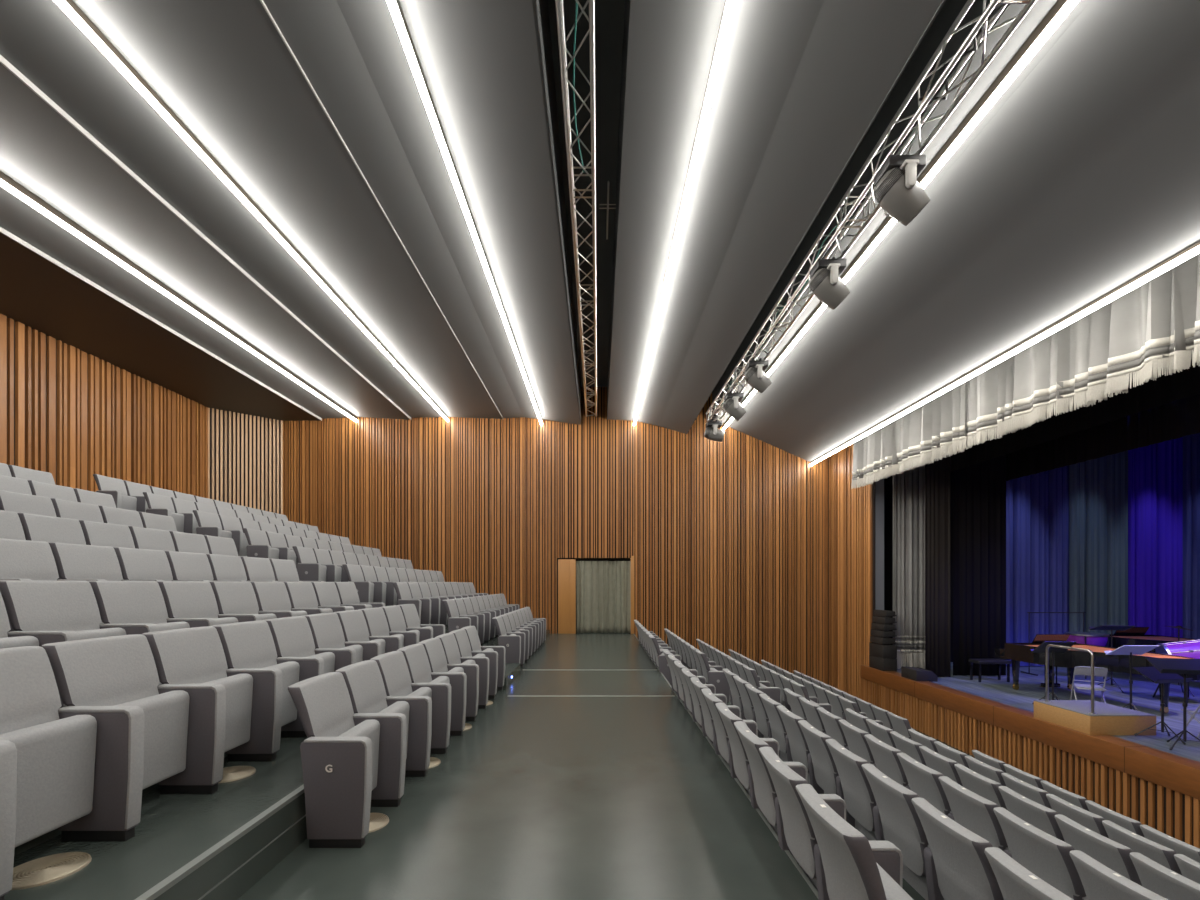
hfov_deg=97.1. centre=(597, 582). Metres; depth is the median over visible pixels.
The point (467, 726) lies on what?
floor vent
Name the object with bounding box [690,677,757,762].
seat
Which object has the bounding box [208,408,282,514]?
wall
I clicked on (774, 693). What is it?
seat
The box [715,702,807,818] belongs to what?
seat
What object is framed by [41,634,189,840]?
seat
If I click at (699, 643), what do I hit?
seat
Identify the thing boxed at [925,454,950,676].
drape
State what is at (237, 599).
seat
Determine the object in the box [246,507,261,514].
seat
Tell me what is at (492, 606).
seat
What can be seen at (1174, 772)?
stage edge
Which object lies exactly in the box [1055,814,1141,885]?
seat
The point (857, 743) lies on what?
seat
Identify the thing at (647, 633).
seat
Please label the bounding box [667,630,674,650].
seat
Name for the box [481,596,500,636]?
seat
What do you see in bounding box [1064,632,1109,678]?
drum
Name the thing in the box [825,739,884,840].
seat
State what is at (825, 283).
light
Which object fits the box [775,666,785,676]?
seat
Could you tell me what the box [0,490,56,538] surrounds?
seat
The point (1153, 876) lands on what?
seat
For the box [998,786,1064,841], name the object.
seat
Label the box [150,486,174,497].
seat
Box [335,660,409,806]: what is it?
seat
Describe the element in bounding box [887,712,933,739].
seat
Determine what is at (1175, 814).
stage front
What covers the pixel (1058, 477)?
drape
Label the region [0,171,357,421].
lamp
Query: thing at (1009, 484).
drape
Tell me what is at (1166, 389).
drape
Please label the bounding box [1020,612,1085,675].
rack
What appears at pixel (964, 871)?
seat
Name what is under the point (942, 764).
seat
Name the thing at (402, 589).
seat
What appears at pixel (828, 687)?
seat
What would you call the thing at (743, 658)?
seat
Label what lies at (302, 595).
seat
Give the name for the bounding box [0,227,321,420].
trim
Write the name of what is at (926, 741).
seat
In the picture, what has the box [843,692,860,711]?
seat
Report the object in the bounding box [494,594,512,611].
seat
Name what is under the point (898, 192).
light
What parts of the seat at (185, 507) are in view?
backrest, armrest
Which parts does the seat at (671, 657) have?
backrest, armrest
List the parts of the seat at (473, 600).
backrest, armrest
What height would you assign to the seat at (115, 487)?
0.905 m
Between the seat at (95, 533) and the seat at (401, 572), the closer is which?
the seat at (95, 533)
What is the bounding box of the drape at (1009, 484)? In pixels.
[1006,479,1012,665]
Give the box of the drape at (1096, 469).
[1086,456,1106,633]
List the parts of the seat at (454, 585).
backrest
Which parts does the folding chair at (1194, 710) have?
seat, leg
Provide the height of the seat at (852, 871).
0.906 m
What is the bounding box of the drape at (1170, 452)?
[1157,437,1182,637]
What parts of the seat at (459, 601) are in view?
backrest, armrest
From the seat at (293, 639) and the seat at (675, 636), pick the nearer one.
the seat at (293, 639)
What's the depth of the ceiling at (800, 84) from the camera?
5.78 m
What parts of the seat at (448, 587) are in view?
backrest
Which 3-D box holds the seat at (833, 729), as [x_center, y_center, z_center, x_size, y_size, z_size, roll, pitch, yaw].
[2.777,1.896,5.893,0.512,0.906,0.570,0,0,0]
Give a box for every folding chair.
[1070,666,1107,702]
[1180,705,1199,737]
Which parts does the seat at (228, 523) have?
backrest, armrest, seat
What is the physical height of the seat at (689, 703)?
0.906 m
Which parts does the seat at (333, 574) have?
backrest, armrest, seat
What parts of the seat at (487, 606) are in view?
backrest, armrest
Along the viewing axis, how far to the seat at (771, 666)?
12.73 m
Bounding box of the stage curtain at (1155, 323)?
[851,253,1199,488]
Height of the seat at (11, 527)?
0.905 m
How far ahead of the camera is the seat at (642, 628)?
10.64 m
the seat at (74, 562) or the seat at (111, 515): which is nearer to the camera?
the seat at (74, 562)
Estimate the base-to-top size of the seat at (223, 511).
0.905 m
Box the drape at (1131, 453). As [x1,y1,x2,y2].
[1128,449,1134,625]
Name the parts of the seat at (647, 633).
backrest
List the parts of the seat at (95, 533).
backrest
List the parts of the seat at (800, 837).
backrest, seat, armrest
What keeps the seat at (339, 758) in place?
on the floor at (585, 777)
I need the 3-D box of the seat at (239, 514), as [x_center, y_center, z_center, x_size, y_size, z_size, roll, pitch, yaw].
[-7.473,-1.087,11.383,0.512,0.905,0.570,0,0,0]
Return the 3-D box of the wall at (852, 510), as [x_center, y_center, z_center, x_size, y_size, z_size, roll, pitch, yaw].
[7.269,-1.100,15.113,0.145,9.400,1.355,0,0,-28]
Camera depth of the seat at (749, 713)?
6.40 m
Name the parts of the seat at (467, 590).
backrest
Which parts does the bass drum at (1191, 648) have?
leg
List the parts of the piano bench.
leg, leg, seat, leg, leg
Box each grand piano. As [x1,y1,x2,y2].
[995,634,1199,713]
[1105,627,1199,652]
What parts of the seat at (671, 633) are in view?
backrest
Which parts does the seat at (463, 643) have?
backrest, armrest, seat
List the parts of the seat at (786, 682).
backrest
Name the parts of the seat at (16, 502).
backrest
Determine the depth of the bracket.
7.10 m
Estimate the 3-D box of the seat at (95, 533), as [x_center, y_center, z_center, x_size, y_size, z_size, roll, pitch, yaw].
[-4.938,-0.172,5.473,0.512,0.905,0.570,0,0,0]
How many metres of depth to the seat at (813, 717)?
6.37 m
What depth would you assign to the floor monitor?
12.38 m
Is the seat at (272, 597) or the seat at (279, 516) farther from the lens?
the seat at (279, 516)
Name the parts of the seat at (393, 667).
backrest, armrest, seat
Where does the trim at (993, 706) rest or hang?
attached to the stage front
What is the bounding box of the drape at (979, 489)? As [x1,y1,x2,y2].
[953,455,1005,675]
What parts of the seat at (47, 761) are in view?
backrest, seat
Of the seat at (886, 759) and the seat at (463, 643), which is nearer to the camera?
the seat at (886, 759)
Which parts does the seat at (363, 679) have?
backrest, armrest, seat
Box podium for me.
[1034,644,1155,734]
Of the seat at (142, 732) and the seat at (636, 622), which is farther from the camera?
the seat at (636, 622)
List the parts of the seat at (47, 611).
armrest, backrest, seat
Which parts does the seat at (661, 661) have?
backrest, armrest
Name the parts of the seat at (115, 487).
armrest, backrest, seat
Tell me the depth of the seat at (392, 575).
10.87 m
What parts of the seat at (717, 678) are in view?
backrest, armrest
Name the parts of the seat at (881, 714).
backrest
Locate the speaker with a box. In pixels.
[869,610,896,671]
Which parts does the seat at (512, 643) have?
backrest, armrest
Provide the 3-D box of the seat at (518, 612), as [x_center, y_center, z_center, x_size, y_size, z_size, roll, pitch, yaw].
[-1.558,1.048,11.383,0.512,0.905,0.570,0,0,0]
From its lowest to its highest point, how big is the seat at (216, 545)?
0.905 m
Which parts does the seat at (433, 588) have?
backrest, armrest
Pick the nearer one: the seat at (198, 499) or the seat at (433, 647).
the seat at (433, 647)
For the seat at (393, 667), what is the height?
0.905 m
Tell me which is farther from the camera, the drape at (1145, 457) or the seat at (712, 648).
the drape at (1145, 457)
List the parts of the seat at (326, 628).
backrest, armrest, seat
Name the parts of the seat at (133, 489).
backrest, armrest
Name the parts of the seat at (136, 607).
armrest, backrest, seat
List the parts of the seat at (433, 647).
backrest, armrest, seat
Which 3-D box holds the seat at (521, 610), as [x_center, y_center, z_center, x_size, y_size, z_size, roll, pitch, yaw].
[-1.558,1.048,11.933,0.512,0.905,0.570,0,0,0]
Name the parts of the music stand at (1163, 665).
leg, leg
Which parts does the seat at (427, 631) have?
backrest, armrest, armrest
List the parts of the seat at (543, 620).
backrest, armrest, armrest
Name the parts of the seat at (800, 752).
backrest, armrest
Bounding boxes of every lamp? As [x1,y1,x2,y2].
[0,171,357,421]
[54,0,448,421]
[387,0,542,424]
[633,0,734,425]
[722,0,1078,430]
[810,241,1199,465]
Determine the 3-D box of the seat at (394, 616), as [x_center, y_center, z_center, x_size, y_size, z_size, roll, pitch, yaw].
[-2.403,0.743,6.573,0.512,0.905,0.570,0,0,0]
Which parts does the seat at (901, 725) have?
backrest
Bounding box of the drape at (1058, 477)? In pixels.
[1049,465,1068,640]
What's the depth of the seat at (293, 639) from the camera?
4.26 m
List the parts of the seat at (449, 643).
backrest, armrest, seat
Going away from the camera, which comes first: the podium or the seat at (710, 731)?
the seat at (710, 731)
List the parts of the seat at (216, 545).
backrest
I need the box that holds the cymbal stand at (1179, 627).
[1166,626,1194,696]
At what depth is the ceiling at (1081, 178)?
6.01 m
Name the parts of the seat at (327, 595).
backrest, armrest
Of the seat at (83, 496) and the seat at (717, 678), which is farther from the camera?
the seat at (717, 678)
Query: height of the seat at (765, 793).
0.906 m
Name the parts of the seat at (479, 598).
backrest, armrest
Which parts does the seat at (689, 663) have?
backrest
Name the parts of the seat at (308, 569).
backrest, armrest, seat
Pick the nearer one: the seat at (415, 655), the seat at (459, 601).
the seat at (415, 655)
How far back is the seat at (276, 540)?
9.66 m
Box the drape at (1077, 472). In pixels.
[1069,462,1085,631]
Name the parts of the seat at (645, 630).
backrest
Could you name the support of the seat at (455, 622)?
on the floor at (173, 830)
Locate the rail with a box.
[577,559,630,559]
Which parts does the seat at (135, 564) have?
backrest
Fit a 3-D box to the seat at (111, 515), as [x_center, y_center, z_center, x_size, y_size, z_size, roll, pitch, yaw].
[-5.783,-0.477,6.573,0.512,0.905,0.570,0,0,0]
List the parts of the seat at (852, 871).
seat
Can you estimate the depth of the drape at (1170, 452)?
14.51 m
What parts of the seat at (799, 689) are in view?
backrest, armrest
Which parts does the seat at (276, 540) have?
backrest, armrest, seat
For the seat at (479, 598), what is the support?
on the floor at (173, 830)
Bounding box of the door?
[558,559,569,633]
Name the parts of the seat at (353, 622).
backrest, armrest, seat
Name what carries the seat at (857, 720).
on the floor
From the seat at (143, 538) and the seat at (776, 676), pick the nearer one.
the seat at (143, 538)
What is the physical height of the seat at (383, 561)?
0.905 m
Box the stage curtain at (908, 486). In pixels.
[893,464,924,668]
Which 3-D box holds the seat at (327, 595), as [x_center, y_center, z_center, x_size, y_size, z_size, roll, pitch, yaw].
[-3.248,0.438,6.573,0.512,0.905,0.570,0,0,0]
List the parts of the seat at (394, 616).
backrest, armrest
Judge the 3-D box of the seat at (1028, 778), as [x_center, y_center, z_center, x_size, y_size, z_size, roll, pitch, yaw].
[5.237,2.685,6.278,0.512,0.906,0.570,0,0,0]
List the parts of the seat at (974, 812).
armrest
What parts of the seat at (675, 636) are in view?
backrest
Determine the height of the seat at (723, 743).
0.906 m
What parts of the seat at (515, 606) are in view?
backrest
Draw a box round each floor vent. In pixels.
[11,852,91,889]
[219,766,255,782]
[368,813,388,832]
[428,757,440,768]
[463,723,471,730]
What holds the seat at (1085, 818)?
on the floor
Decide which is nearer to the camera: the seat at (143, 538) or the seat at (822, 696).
the seat at (143, 538)
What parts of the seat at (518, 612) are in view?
backrest, armrest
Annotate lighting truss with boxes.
[555,0,596,416]
[706,0,1036,422]
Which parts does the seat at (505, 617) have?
backrest, armrest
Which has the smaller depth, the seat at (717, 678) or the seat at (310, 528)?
the seat at (717, 678)
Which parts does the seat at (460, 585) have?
backrest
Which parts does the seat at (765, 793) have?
backrest, seat, armrest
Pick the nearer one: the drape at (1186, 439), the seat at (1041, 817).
the seat at (1041, 817)
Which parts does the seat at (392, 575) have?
backrest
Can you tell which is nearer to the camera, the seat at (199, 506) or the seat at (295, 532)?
the seat at (199, 506)
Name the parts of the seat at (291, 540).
backrest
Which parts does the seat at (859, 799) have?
seat, armrest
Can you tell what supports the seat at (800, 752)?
on the floor
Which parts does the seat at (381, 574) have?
backrest, armrest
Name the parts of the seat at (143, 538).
backrest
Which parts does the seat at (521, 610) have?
backrest, armrest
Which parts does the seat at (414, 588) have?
backrest, armrest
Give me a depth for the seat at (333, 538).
13.61 m
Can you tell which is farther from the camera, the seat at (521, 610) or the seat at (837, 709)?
the seat at (521, 610)
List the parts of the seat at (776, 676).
backrest, armrest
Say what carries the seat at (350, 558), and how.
on the floor
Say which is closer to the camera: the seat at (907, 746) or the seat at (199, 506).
the seat at (907, 746)
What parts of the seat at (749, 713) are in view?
backrest, armrest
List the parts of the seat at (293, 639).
backrest, armrest, seat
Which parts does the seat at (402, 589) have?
backrest, armrest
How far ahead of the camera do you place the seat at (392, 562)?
13.07 m
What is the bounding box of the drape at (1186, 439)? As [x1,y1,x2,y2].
[1183,435,1190,637]
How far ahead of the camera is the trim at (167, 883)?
2.41 m
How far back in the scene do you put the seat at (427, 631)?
7.16 m
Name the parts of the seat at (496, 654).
backrest, armrest, armrest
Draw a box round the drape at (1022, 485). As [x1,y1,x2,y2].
[1013,475,1030,665]
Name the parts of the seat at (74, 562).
backrest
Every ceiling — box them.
[0,0,501,420]
[263,0,579,424]
[548,0,624,386]
[607,0,942,433]
[712,0,1199,461]
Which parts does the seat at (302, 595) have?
backrest, armrest, seat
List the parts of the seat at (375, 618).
backrest, armrest, seat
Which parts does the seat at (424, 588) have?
backrest, armrest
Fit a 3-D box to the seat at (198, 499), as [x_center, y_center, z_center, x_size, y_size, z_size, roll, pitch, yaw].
[-8.318,-1.393,11.383,0.512,0.905,0.570,0,0,0]
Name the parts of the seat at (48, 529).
backrest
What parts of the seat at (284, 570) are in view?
backrest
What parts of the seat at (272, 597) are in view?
backrest, armrest, seat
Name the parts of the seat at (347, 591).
backrest, armrest, armrest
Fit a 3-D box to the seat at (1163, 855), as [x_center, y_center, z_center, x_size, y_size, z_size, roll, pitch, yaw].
[4.417,2.422,4.133,0.512,0.906,0.570,0,0,0]
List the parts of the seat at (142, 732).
armrest, backrest, seat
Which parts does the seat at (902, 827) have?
backrest, seat, armrest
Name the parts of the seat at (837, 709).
backrest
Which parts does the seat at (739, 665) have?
backrest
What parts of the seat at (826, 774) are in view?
backrest, armrest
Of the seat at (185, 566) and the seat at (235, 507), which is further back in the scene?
the seat at (235, 507)
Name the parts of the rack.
post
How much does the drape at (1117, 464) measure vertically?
7.780 m
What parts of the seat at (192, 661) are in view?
backrest, armrest, seat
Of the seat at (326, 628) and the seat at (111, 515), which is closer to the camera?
the seat at (326, 628)
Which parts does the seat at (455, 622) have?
backrest, armrest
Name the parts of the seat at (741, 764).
backrest, armrest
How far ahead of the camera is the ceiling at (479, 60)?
5.95 m
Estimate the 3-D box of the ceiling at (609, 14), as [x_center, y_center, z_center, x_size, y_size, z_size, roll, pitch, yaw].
[3.450,-5.925,5.850,28.500,0.150,19.900,0,0,0]
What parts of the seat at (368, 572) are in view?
backrest, armrest, seat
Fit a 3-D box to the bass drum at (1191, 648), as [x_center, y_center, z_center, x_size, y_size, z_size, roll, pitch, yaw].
[11.400,1.678,10.250,0.895,1.213,0.838,0,0,21]
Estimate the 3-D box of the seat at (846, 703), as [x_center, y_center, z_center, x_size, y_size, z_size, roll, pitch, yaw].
[4.416,2.422,8.953,0.517,0.906,0.584,0,0,0]
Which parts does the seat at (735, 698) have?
backrest, armrest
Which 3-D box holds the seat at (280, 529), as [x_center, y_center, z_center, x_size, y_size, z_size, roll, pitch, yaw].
[-6.628,-0.782,11.383,0.512,0.905,0.570,0,0,0]
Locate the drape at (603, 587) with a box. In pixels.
[576,561,630,632]
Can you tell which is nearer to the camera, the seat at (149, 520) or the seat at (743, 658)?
the seat at (149, 520)
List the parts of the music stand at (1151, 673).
leg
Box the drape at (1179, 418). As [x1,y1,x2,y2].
[1006,393,1199,480]
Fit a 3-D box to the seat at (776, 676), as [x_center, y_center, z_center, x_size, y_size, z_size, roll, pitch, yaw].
[3.597,2.159,10.103,0.512,0.906,0.570,0,0,0]
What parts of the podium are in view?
guard rail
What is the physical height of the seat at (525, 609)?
0.905 m
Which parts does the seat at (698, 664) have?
backrest, armrest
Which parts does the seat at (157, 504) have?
armrest, backrest, seat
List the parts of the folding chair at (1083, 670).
leg, seat, backrest, frame, leg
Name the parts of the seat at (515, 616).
backrest, armrest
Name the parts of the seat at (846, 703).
backrest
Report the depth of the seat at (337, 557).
10.19 m
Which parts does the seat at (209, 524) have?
armrest, backrest, seat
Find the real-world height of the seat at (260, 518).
0.905 m
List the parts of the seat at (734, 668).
backrest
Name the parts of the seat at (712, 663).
backrest, armrest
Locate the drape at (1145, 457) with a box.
[1135,443,1156,634]
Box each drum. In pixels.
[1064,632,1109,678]
[1153,640,1199,703]
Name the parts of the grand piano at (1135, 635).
gold plate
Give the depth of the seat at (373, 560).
11.98 m
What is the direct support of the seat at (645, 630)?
on the floor at (906, 886)
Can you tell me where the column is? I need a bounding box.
[875,478,883,616]
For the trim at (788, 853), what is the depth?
3.36 m
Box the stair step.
[503,663,520,688]
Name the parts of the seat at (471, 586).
backrest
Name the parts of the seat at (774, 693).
backrest, armrest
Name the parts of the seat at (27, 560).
backrest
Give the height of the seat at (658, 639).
0.906 m
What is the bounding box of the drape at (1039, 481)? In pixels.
[1031,470,1048,665]
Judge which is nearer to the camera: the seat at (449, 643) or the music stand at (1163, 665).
the seat at (449, 643)
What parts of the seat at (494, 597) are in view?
backrest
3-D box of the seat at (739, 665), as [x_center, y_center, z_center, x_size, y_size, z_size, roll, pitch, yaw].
[2.777,1.896,9.603,0.512,0.906,0.570,0,0,0]
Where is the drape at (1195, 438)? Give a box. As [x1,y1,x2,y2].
[1191,433,1199,638]
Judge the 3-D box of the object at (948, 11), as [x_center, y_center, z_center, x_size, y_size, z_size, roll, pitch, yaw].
[3.000,-5.125,5.850,0.780,1.450,19.700,0,0,0]
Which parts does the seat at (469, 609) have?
backrest, armrest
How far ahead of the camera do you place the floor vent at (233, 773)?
3.31 m
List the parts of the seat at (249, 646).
backrest, armrest, seat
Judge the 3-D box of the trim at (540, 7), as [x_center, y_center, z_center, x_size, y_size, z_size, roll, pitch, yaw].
[-0.120,-5.265,5.850,0.820,1.170,19.700,0,0,0]
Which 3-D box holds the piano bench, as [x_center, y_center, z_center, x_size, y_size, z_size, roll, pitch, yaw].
[9.200,2.050,12.450,0.760,0.500,0.360,0,0,0]
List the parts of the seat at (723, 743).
backrest, armrest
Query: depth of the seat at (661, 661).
8.87 m
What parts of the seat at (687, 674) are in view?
backrest, armrest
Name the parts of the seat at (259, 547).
backrest, armrest, seat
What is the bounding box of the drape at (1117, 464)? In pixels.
[1107,450,1127,633]
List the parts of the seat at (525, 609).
backrest, armrest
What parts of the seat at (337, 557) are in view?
backrest, armrest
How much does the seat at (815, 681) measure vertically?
0.906 m
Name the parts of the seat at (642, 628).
backrest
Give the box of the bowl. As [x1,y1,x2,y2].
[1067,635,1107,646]
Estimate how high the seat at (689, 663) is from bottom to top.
0.906 m
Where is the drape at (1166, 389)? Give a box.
[951,350,1199,470]
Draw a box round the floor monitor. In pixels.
[901,666,937,681]
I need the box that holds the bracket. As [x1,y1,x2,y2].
[599,181,615,239]
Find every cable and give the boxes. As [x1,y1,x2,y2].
[573,2,583,171]
[714,189,869,407]
[919,4,1005,100]
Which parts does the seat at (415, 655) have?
backrest, armrest, seat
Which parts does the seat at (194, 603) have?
backrest, armrest, seat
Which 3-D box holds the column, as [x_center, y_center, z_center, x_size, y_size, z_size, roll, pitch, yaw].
[7.720,-0.800,14.560,0.240,6.200,0.080,0,0,0]
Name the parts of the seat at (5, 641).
backrest, seat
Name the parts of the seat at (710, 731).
backrest, armrest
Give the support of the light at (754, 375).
hanging from the lighting truss at (982, 19)
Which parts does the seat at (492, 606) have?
backrest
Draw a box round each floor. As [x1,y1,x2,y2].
[4,637,497,899]
[237,634,817,899]
[576,632,630,633]
[897,662,1199,761]
[902,878,924,899]
[915,729,974,757]
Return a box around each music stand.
[1030,642,1075,703]
[1089,625,1135,692]
[1104,645,1158,710]
[1132,667,1192,744]
[1146,658,1199,749]
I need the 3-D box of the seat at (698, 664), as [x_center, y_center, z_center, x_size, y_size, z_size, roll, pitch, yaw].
[1.957,1.633,9.653,0.512,0.906,0.570,0,0,0]
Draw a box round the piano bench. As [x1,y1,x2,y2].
[969,659,1010,681]
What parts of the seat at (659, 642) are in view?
backrest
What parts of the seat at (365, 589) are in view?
backrest, armrest, seat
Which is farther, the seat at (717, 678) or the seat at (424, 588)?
the seat at (424, 588)
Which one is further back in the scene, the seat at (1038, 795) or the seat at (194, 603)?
the seat at (1038, 795)
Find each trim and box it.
[0,55,410,419]
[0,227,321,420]
[135,784,305,899]
[260,0,502,418]
[532,0,629,424]
[570,559,575,633]
[630,556,633,633]
[634,634,818,899]
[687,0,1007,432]
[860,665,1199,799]
[993,706,1124,772]
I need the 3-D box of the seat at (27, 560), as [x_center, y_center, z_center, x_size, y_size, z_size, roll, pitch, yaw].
[-4.093,0.133,3.823,0.512,0.905,0.570,0,0,0]
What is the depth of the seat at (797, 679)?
11.08 m
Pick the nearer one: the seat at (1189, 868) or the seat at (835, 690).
the seat at (1189, 868)
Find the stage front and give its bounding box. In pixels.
[863,679,1199,847]
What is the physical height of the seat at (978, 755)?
0.906 m
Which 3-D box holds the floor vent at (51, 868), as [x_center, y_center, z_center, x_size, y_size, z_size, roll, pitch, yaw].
[-2.295,1.189,2.200,0.280,0.012,0.280,0,0,0]
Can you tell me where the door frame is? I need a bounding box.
[558,558,629,631]
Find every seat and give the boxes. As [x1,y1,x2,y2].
[0,463,11,476]
[0,475,31,494]
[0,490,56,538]
[0,510,25,539]
[0,538,58,631]
[0,580,125,707]
[0,592,38,648]
[0,646,96,899]
[8,465,54,484]
[17,513,85,578]
[27,480,77,501]
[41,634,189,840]
[49,542,122,623]
[50,498,103,522]
[73,488,115,507]
[78,520,134,579]
[88,581,189,684]
[93,474,136,510]
[99,505,143,527]
[113,547,172,618]
[123,480,151,511]
[128,526,174,579]
[139,512,176,531]
[142,626,252,793]
[143,492,183,531]
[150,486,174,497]
[156,581,237,668]
[165,551,213,580]
[169,531,208,553]
[171,497,198,533]
[173,491,195,501]
[193,510,231,537]
[194,495,214,505]
[194,502,217,513]
[204,535,246,580]
[206,554,246,580]
[208,581,276,621]
[212,621,299,760]
[213,500,231,508]
[215,506,235,516]
[218,514,248,556]
[230,503,247,511]
[234,510,253,520]
[239,518,259,532]
[240,556,276,581]
[243,528,278,558]
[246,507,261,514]
[249,581,306,617]
[251,513,268,522]
[257,521,276,532]
[261,510,275,517]
[263,616,334,736]
[265,531,296,565]
[267,516,282,525]
[268,558,323,581]
[274,513,287,520]
[274,524,291,534]
[281,519,295,527]
[284,534,302,568]
[284,582,332,614]
[288,672,379,847]
[290,527,305,536]
[292,546,326,581]
[294,522,307,529]
[300,537,317,548]
[303,613,362,671]
[304,530,317,538]
[306,524,318,531]
[311,582,353,611]
[312,548,341,581]
[315,539,330,549]
[316,532,329,540]
[328,534,340,542]
[328,541,342,551]
[328,550,347,581]
[333,610,385,660]
[334,582,384,609]
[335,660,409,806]
[339,536,349,543]
[340,543,353,552]
[342,552,357,564]
[342,564,373,602]
[352,545,363,553]
[355,553,369,565]
[358,607,403,652]
[360,565,386,604]
[361,546,372,554]
[367,555,379,566]
[370,651,431,776]
[371,548,381,556]
[373,566,396,605]
[377,556,388,566]
[381,605,419,646]
[385,567,398,600]
[386,557,397,567]
[392,582,421,623]
[395,558,405,568]
[395,568,407,581]
[396,644,450,753]
[398,604,444,641]
[403,559,412,568]
[405,569,416,581]
[407,582,430,623]
[413,569,424,581]
[417,582,439,623]
[417,638,466,735]
[422,570,431,581]
[427,582,448,627]
[429,570,438,581]
[435,582,455,624]
[435,633,478,720]
[436,571,444,581]
[442,599,470,631]
[443,582,462,598]
[449,629,488,708]
[450,582,468,597]
[454,598,477,632]
[456,582,473,596]
[461,626,504,698]
[462,582,478,596]
[462,598,484,645]
[467,582,487,595]
[467,597,490,642]
[475,596,495,639]
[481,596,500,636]
[485,595,504,614]
[492,595,508,613]
[492,616,520,662]
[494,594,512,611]
[500,594,518,610]
[500,615,524,666]
[504,613,528,661]
[509,611,532,657]
[515,610,535,654]
[518,609,538,650]
[521,608,541,647]
[524,607,545,644]
[634,620,655,645]
[635,621,658,647]
[637,623,661,650]
[639,625,664,654]
[641,627,667,658]
[643,629,671,663]
[646,632,675,667]
[649,635,680,683]
[663,649,705,702]
[664,628,672,650]
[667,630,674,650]
[668,654,715,713]
[670,632,682,664]
[673,635,686,666]
[674,661,726,727]
[677,637,690,668]
[681,640,709,668]
[682,668,740,743]
[685,643,715,675]
[690,646,722,683]
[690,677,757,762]
[695,650,729,701]
[696,639,703,652]
[700,641,709,657]
[701,688,778,786]
[705,644,714,661]
[710,646,719,665]
[715,649,725,668]
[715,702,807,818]
[721,653,732,672]
[723,669,746,719]
[727,656,760,680]
[728,649,736,659]
[733,675,763,737]
[734,652,742,662]
[734,661,769,686]
[734,721,845,863]
[740,655,749,667]
[743,665,780,703]
[745,684,779,757]
[746,658,757,675]
[753,662,766,680]
[759,693,792,761]
[759,747,902,899]
[761,660,769,668]
[761,666,775,686]
[768,663,776,671]
[770,670,790,710]
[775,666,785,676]
[776,705,823,793]
[780,675,817,704]
[783,670,793,680]
[784,688,807,721]
[790,681,831,712]
[792,674,803,685]
[793,670,802,677]
[796,784,912,899]
[798,720,854,827]
[799,697,826,734]
[802,674,811,681]
[802,679,818,703]
[811,678,821,686]
[813,684,829,703]
[817,707,848,749]
[821,682,832,691]
[825,690,866,719]
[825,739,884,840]
[831,687,844,697]
[838,719,876,767]
[839,696,883,725]
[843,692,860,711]
[845,708,871,734]
[856,698,875,719]
[861,763,943,899]
[864,734,910,789]
[866,719,896,748]
[871,705,914,730]
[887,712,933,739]
[890,731,925,765]
[897,753,954,820]
[908,729,938,753]
[911,797,1003,899]
[919,746,962,785]
[934,741,969,768]
[938,776,1011,857]
[954,764,1006,809]
[965,755,1005,785]
[972,750,1005,772]
[984,847,1073,899]
[993,807,1087,899]
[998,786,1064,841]
[1001,773,1051,808]
[1003,764,1043,789]
[1040,780,1088,810]
[1046,794,1108,837]
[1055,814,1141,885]
[1069,850,1167,899]
[1085,800,1144,837]
[1102,820,1181,874]
[1129,852,1199,899]
[1140,825,1199,862]
[1174,854,1199,883]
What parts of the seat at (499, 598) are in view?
backrest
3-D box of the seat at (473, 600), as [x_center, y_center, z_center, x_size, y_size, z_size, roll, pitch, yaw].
[-2.403,0.743,10.833,0.512,0.905,0.570,0,0,0]
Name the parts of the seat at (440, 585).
backrest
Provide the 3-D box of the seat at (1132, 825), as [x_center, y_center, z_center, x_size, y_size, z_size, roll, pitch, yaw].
[5.237,2.685,5.178,0.512,0.906,0.570,0,0,0]
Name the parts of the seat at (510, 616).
backrest, armrest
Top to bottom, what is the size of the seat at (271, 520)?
0.905 m
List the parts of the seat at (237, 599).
backrest, armrest, seat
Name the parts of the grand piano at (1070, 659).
leg, leg, gold plate, leg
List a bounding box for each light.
[704,419,724,441]
[723,391,745,420]
[744,358,771,393]
[809,257,849,309]
[873,155,929,225]
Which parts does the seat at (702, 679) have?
backrest, armrest, armrest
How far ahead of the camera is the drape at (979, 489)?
13.00 m
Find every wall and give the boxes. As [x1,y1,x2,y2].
[0,313,207,497]
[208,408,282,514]
[283,387,830,685]
[831,443,874,699]
[884,471,952,661]
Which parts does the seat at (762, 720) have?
backrest, armrest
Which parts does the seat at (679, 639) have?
backrest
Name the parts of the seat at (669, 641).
backrest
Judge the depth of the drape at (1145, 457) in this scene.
14.51 m
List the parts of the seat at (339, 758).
backrest, armrest, seat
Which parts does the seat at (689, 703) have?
backrest, armrest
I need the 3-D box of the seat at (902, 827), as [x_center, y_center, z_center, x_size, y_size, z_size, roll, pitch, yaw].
[1.957,1.633,3.198,0.512,0.906,0.570,0,0,0]
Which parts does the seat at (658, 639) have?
backrest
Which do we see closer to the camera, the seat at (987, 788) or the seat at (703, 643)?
the seat at (987, 788)
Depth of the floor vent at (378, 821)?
3.31 m
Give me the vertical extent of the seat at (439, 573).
0.905 m

